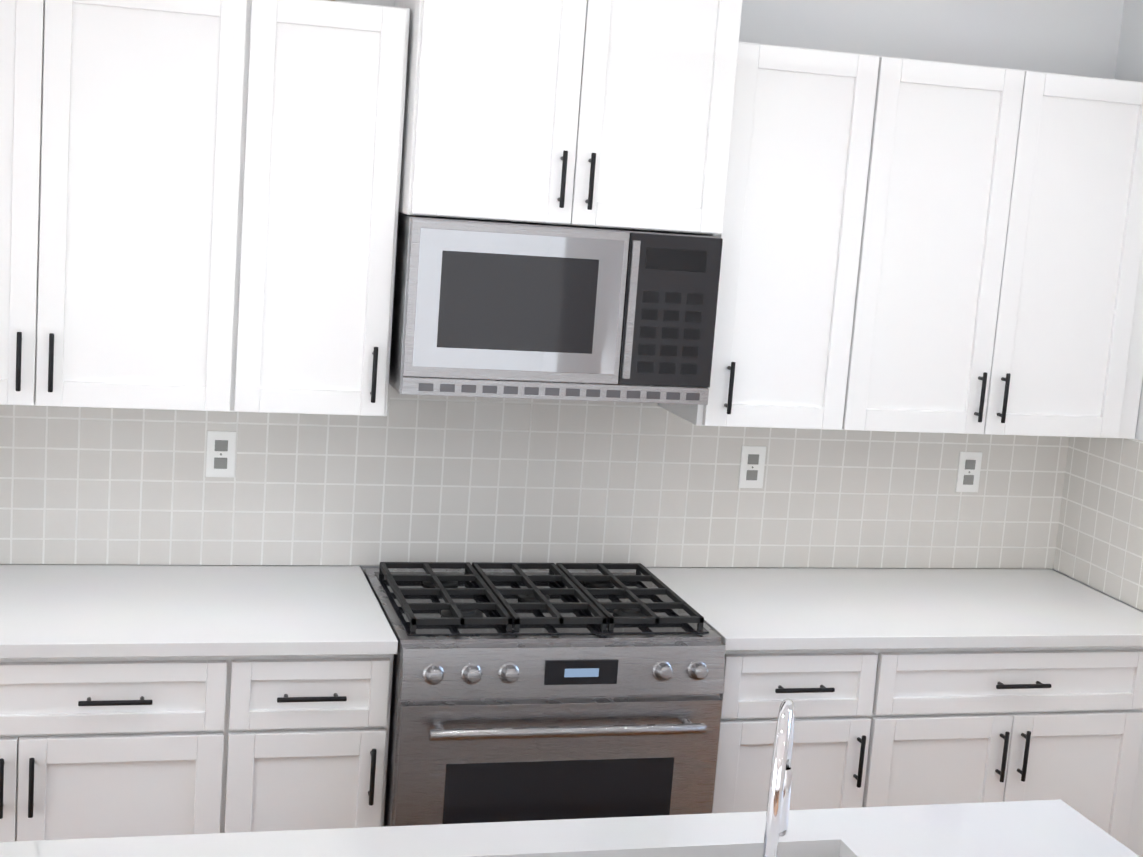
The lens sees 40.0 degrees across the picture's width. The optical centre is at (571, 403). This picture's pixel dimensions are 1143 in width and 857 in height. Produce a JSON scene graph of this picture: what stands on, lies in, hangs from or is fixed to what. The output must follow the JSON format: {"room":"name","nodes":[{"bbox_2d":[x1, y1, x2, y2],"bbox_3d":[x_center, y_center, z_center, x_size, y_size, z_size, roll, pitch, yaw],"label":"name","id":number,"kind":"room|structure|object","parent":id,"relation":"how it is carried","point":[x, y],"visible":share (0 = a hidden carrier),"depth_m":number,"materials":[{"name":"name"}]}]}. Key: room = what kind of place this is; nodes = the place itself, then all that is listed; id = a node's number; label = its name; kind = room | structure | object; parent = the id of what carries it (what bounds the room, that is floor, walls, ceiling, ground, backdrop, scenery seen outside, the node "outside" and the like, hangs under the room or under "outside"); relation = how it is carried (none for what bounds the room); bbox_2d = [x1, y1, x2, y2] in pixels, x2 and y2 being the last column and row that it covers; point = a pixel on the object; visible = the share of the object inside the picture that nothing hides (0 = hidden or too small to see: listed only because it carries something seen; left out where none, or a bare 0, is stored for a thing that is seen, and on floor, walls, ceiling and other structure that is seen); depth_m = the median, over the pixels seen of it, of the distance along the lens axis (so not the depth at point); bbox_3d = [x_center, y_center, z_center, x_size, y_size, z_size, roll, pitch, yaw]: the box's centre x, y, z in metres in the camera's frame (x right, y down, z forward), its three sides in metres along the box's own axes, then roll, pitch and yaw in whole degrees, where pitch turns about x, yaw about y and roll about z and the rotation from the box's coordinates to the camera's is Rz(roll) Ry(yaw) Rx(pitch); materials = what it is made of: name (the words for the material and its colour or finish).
{"room":"kitchen","nodes":[
{"label":"kitchen","id":0,"kind":"room"},
{"bbox_2d":[101,0,1123,572],"bbox_3d":[-0.773,-0.056,3.994,4.876,2.738,0.150,2,9,-16],"label":"wall","id":1,"kind":"structure","parent":0,"point":[1069,36],"depth_m":4.25,"materials":[{"name":"paint"}]},
{"bbox_2d":[0,0,409,415],"bbox_3d":[-1.026,-0.472,3.584,1.234,0.940,0.356,2,9,-16],"label":"upper cabinet","id":2,"kind":"object","parent":1,"relation":"attached to","point":[199,205],"visible":1,"depth_m":3.50,"materials":[{"name":"white paint"}]},
{"bbox_2d":[394,0,741,234],"bbox_3d":[-0.015,-0.857,3.744,0.858,0.845,0.453,2,9,-16],"label":"upper cabinet","id":3,"kind":"object","parent":1,"relation":"attached to","point":[607,113],"visible":1,"depth_m":3.60,"materials":[{"name":"white paint"}]},
{"bbox_2d":[389,212,722,404],"bbox_3d":[-0.066,-0.239,3.851,0.750,0.406,0.419,2,9,-16],"label":"microwave","id":4,"kind":"object","parent":3,"relation":"attached to","point":[501,309],"visible":0.98,"depth_m":3.65,"materials":[{"name":"silver metal"}]},
{"bbox_2d":[0,384,1142,610],"bbox_3d":[-0.051,0.142,3.801,3.272,0.688,0.654,2,9,-16],"label":"tile backsplash","id":5,"kind":"structure","parent":1,"relation":"attached to","point":[456,478],"depth_m":4.14,"materials":[{"name":"grey tile"}]},
{"bbox_2d":[206,431,235,476],"bbox_3d":[-0.871,0.126,3.903,0.070,0.116,0.006,2,9,-16],"label":"electrical outlet","id":6,"kind":"object","parent":5,"relation":"attached to","point":[220,454],"visible":1,"depth_m":3.90,"materials":[{"name":"white plastic"}]},
{"bbox_2d":[738,446,765,487],"bbox_3d":[0.493,0.174,4.283,0.070,0.116,0.006,2,9,-16],"label":"electrical outlet","id":7,"kind":"object","parent":5,"relation":"attached to","point":[752,465],"visible":1,"depth_m":4.28,"materials":[{"name":"white plastic"}]},
{"bbox_2d":[955,452,981,491],"bbox_3d":[1.129,0.195,4.460,0.070,0.116,0.006,2,9,-16],"label":"electrical outlet","id":8,"kind":"object","parent":5,"relation":"attached to","point":[969,469],"visible":1,"depth_m":4.46,"materials":[{"name":"white plastic"}]},
{"bbox_2d":[659,41,910,430],"bbox_3d":[0.524,-0.423,4.033,0.448,0.940,0.323,2,9,-16],"label":"upper cabinet","id":9,"kind":"object","parent":1,"relation":"attached to","point":[816,139],"depth_m":3.89,"materials":[{"name":"white paint"}]},
{"bbox_2d":[871,59,1142,438],"bbox_3d":[1.074,-0.405,4.185,0.930,0.940,0.323,2,9,-16],"label":"upper cabinet","id":10,"kind":"object","parent":1,"relation":"attached to","point":[917,245],"depth_m":4.05,"materials":[{"name":"white paint"}]},
{"bbox_2d":[1054,0,1142,611],"bbox_3d":[2.430,0.598,1.223,0.150,2.738,7.000,2,9,-16],"label":"wall","id":11,"kind":"structure","parent":0,"point":[1129,65],"depth_m":4.32,"materials":[{"name":"paint"}]},
{"bbox_3d":[0.049,1.922,0.799,4.876,0.100,7.300,2,9,-16],"label":"floor","id":12,"kind":"structure","parent":0,"visible":0},
{"bbox_2d":[0,564,397,841],"bbox_3d":[-1.089,0.899,3.646,1.234,0.910,0.650,2,9,-16],"label":"base cabinet","id":13,"kind":"object","parent":12,"relation":"on","point":[147,700],"visible":1,"depth_m":3.42,"materials":[{"name":"white paint"}]},
{"bbox_2d":[364,562,724,826],"bbox_3d":[-0.110,0.924,3.857,0.754,0.944,0.712,2,9,-16],"label":"range","id":14,"kind":"object","parent":12,"relation":"on","point":[536,691],"visible":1,"depth_m":3.56,"materials":[{"name":"silver metal"}]},
{"bbox_2d":[0,803,1127,856],"bbox_3d":[-0.025,1.206,2.231,1.997,0.879,0.804,2,9,-16],"label":"kitchen island","id":15,"kind":"object","parent":12,"relation":"on","point":[1048,828],"depth_m":2.54,"materials":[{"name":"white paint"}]},
{"bbox_2d":[504,843,859,856],"bbox_3d":[0.164,0.869,2.311,0.688,0.234,0.428,2,9,-16],"label":"sink","id":16,"kind":"object","parent":15,"relation":"in","point":[784,849],"depth_m":2.52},
{"bbox_2d":[762,699,794,856],"bbox_3d":[0.267,0.580,2.076,0.112,0.379,0.191,2,9,-16],"label":"faucet","id":17,"kind":"object","parent":15,"relation":"on","point":[778,808],"visible":1,"depth_m":2.00,"materials":[{"name":"silver metal"}]},
{"bbox_2d":[712,651,913,812],"bbox_3d":[0.466,0.965,4.099,0.472,0.876,0.616,2,9,-16],"label":"base cabinet","id":18,"kind":"object","parent":12,"relation":"on","point":[850,706],"depth_m":3.78,"materials":[{"name":"white paint"}]},
{"bbox_2d":[894,647,1142,856],"bbox_3d":[1.012,0.984,4.251,0.906,0.876,0.616,2,9,-16],"label":"base cabinet","id":19,"kind":"object","parent":12,"relation":"on","point":[912,686],"depth_m":3.94,"materials":[{"name":"white paint"}]},
{"bbox_2d":[646,567,1142,650],"bbox_3d":[0.880,0.530,4.126,1.256,0.031,0.638,2,9,-16],"label":"countertop","id":20,"kind":"structure","parent":19,"relation":"on","point":[751,608],"depth_m":4.03,"materials":[{"name":"white stone"}]}
]}

